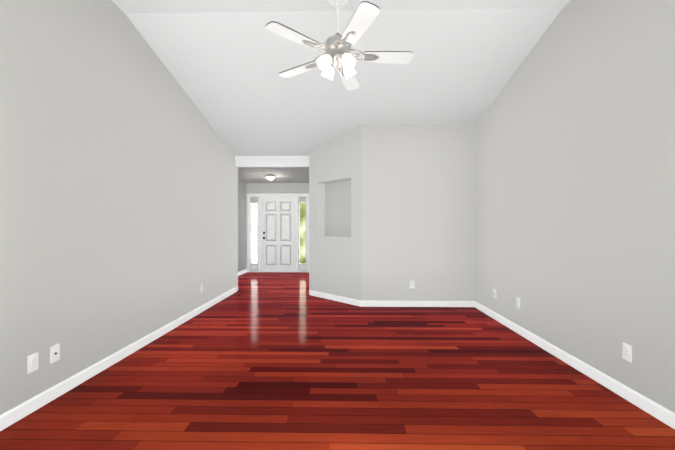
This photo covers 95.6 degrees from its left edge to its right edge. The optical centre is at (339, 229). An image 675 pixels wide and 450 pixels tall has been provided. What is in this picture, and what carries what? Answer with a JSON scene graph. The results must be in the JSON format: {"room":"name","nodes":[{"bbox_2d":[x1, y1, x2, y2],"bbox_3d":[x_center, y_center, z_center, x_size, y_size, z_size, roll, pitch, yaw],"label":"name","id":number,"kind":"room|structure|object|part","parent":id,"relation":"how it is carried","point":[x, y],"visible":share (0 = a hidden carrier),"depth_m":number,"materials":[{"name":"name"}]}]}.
{"room":"empty living room","nodes":[
{"label":"empty living room","id":0,"kind":"room"},
{"bbox_2d":[0,0,237,414],"bbox_3d":[-2.059,-0.437,2.374,0.120,3.244,6.920,0,0,1],"label":"wall","id":1,"kind":"structure","parent":0,"point":[118,199],"depth_m":2.49,"materials":[{"name":"grey paint"}]},
{"bbox_2d":[27,352,37,373],"bbox_3d":[-2.001,0.874,1.999,0.008,0.115,0.070,0,0,1],"label":"electrical outlet","id":2,"kind":"object","parent":1,"relation":"attached to","point":[32,362],"visible":1,"depth_m":1.99,"materials":[{"name":"white plastic"}]},
{"bbox_2d":[50,344,59,363],"bbox_3d":[-1.994,0.874,2.149,0.016,0.115,0.070,0,0,1],"label":"electrical outlet","id":3,"kind":"object","parent":1,"relation":"attached to","point":[54,353],"visible":1,"depth_m":2.14,"materials":[{"name":"white plastic"}]},
{"bbox_2d":[0,287,236,430],"bbox_3d":[-1.992,1.141,2.387,0.013,0.088,6.693,0,0,1],"label":"baseboard","id":4,"kind":"structure","parent":1,"relation":"attached to","point":[20,411],"depth_m":2.43,"materials":[{"name":"white wood"}]},
{"bbox_2d":[238,179,246,271],"bbox_3d":[-2.584,-0.063,7.105,0.135,2.450,2.520,0,0,1],"label":"wall","id":5,"kind":"structure","parent":0,"point":[241,225],"depth_m":7.93,"materials":[{"name":"grey paint"}]},
{"bbox_2d":[238,269,246,275],"bbox_3d":[-2.526,1.119,7.050,0.013,0.088,2.400,0,0,1],"label":"baseboard","id":6,"kind":"structure","parent":5,"relation":"attached to","point":[242,272],"depth_m":7.89,"materials":[{"name":"white wood"}]},
{"bbox_2d":[235,156,308,166],"bbox_3d":[-1.068,-1.292,5.737,1.750,0.221,0.154,0,0,1],"label":"header beam","id":7,"kind":"structure","parent":0,"point":[271,161],"depth_m":5.69,"materials":[{"name":"white paint"}]},
{"bbox_2d":[238,167,308,182],"bbox_3d":[-1.411,-1.308,7.080,2.480,0.140,2.520,0,0,1],"label":"ceiling","id":8,"kind":"structure","parent":0,"point":[280,174],"depth_m":6.91,"materials":[{"name":"white paint"}]},
{"bbox_2d":[266,175,274,180],"bbox_3d":[-1.583,-1.171,7.003,0.216,0.133,0.216,0,0,1],"label":"flush-mount light","id":9,"kind":"object","parent":8,"relation":"attached to","point":[270,177],"visible":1,"depth_m":6.93,"materials":[{"name":"white glass"}]},
{"bbox_2d":[247,183,308,193],"bbox_3d":[-1.652,-1.119,8.285,1.690,0.350,0.120,0,0,1],"label":"wall","id":10,"kind":"structure","parent":0,"point":[270,188],"depth_m":8.22,"materials":[{"name":"grey paint"}]},
{"bbox_2d":[247,193,308,271],"bbox_3d":[-1.652,0.099,8.257,1.694,2.115,0.148,0,0,1],"label":"door unit","id":11,"kind":"structure","parent":10,"relation":"in","point":[273,232],"depth_m":8.24,"materials":[{"name":"white paint"}]},
{"bbox_3d":[-1.652,0.106,8.276,1.480,1.640,0.006,0,0,1],"label":"sidelight glass","id":12,"kind":"part","parent":11,"relation":"part of","materials":[{"name":"glass"}]},
{"bbox_2d":[309,125,360,300],"bbox_3d":[-0.005,-0.238,5.163,1.192,2.819,0.300,0,0,43],"label":"wall","id":13,"kind":"structure","parent":0,"point":[335,216],"depth_m":5.10,"materials":[{"name":"grey paint"}]},
{"bbox_2d":[309,290,360,306],"bbox_3d":[-0.108,1.128,5.051,1.178,0.088,0.013,0,0,43],"label":"baseboard","id":14,"kind":"structure","parent":13,"relation":"attached to","point":[337,298],"depth_m":5.00,"materials":[{"name":"white wood"}]},
{"bbox_2d":[0,272,674,449],"bbox_3d":[-0.298,1.209,3.628,5.800,0.060,9.470,0,0,1],"label":"floor","id":15,"kind":"structure","parent":0,"point":[271,361],"depth_m":2.24,"materials":[{"name":"red wood"}]},
{"bbox_2d":[112,0,569,12],"bbox_3d":[0.007,-2.069,2.372,4.010,0.140,0.860,0,0,1],"label":"ceiling","id":16,"kind":"structure","parent":0,"point":[159,6],"depth_m":2.73,"materials":[{"name":"white paint"}]},
{"bbox_2d":[265,0,412,89],"bbox_3d":[0.022,-1.623,2.554,1.186,0.754,1.215,0,0,1],"label":"ceiling fan","id":17,"kind":"object","parent":16,"relation":"hanging from","point":[337,47],"visible":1,"depth_m":2.48,"materials":[{"name":"white"}]},
{"bbox_2d":[125,8,561,155],"bbox_3d":[0.038,-1.733,4.298,4.010,0.831,2.990,0,0,1],"label":"ceiling","id":18,"kind":"structure","parent":0,"point":[225,69],"depth_m":3.51,"materials":[{"name":"white paint"}]},
{"bbox_2d":[361,124,474,300],"bbox_3d":[1.189,-0.235,4.692,1.722,2.819,0.120,0,0,1],"label":"wall","id":19,"kind":"structure","parent":0,"point":[418,204],"depth_m":4.63,"materials":[{"name":"grey paint"}]},
{"bbox_2d":[410,281,414,287],"bbox_3d":[1.101,0.840,4.634,0.070,0.115,0.008,0,0,1],"label":"electrical outlet","id":20,"kind":"object","parent":19,"relation":"attached to","point":[412,284],"visible":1,"depth_m":4.63,"materials":[{"name":"white plastic"}]},
{"bbox_2d":[361,301,474,306],"bbox_3d":[1.186,1.130,4.632,1.726,0.088,0.013,0,0,1],"label":"baseboard","id":21,"kind":"structure","parent":19,"relation":"attached to","point":[417,303],"depth_m":4.63,"materials":[{"name":"white wood"}]},
{"bbox_2d":[475,0,674,412],"bbox_3d":[2.062,-0.434,1.791,0.120,3.244,5.890,0,0,1],"label":"wall","id":22,"kind":"structure","parent":0,"point":[575,188],"depth_m":2.45,"materials":[{"name":"grey paint"}]},
{"bbox_2d":[516,297,519,308],"bbox_3d":[2.025,0.838,3.473,0.008,0.115,0.070,0,0,1],"label":"electrical outlet","id":23,"kind":"object","parent":22,"relation":"attached to","point":[517,302],"visible":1,"depth_m":3.46,"materials":[{"name":"white plastic"}]},
{"bbox_2d":[475,301,674,428],"bbox_3d":[1.996,1.144,1.800,0.013,0.088,5.650,0,0,1],"label":"baseboard","id":24,"kind":"structure","parent":22,"relation":"attached to","point":[656,410],"depth_m":2.39,"materials":[{"name":"white wood"}]},
{"bbox_2d":[623,342,631,361],"bbox_3d":[2.003,0.858,2.134,0.008,0.115,0.070,0,0,1],"label":"electrical outlet","id":25,"kind":"object","parent":22,"relation":"attached to","point":[627,351],"visible":1,"depth_m":2.13,"materials":[{"name":"white plastic"}]},
{"label":"outside","id":26,"kind":"structure","parent":0,"visible":0},
{"bbox_2d":[300,203,305,262],"bbox_3d":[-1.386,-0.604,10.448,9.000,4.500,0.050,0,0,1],"label":"sidelight window","id":27,"kind":"structure","parent":26,"point":[303,222],"depth_m":10.43,"materials":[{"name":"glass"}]}
]}

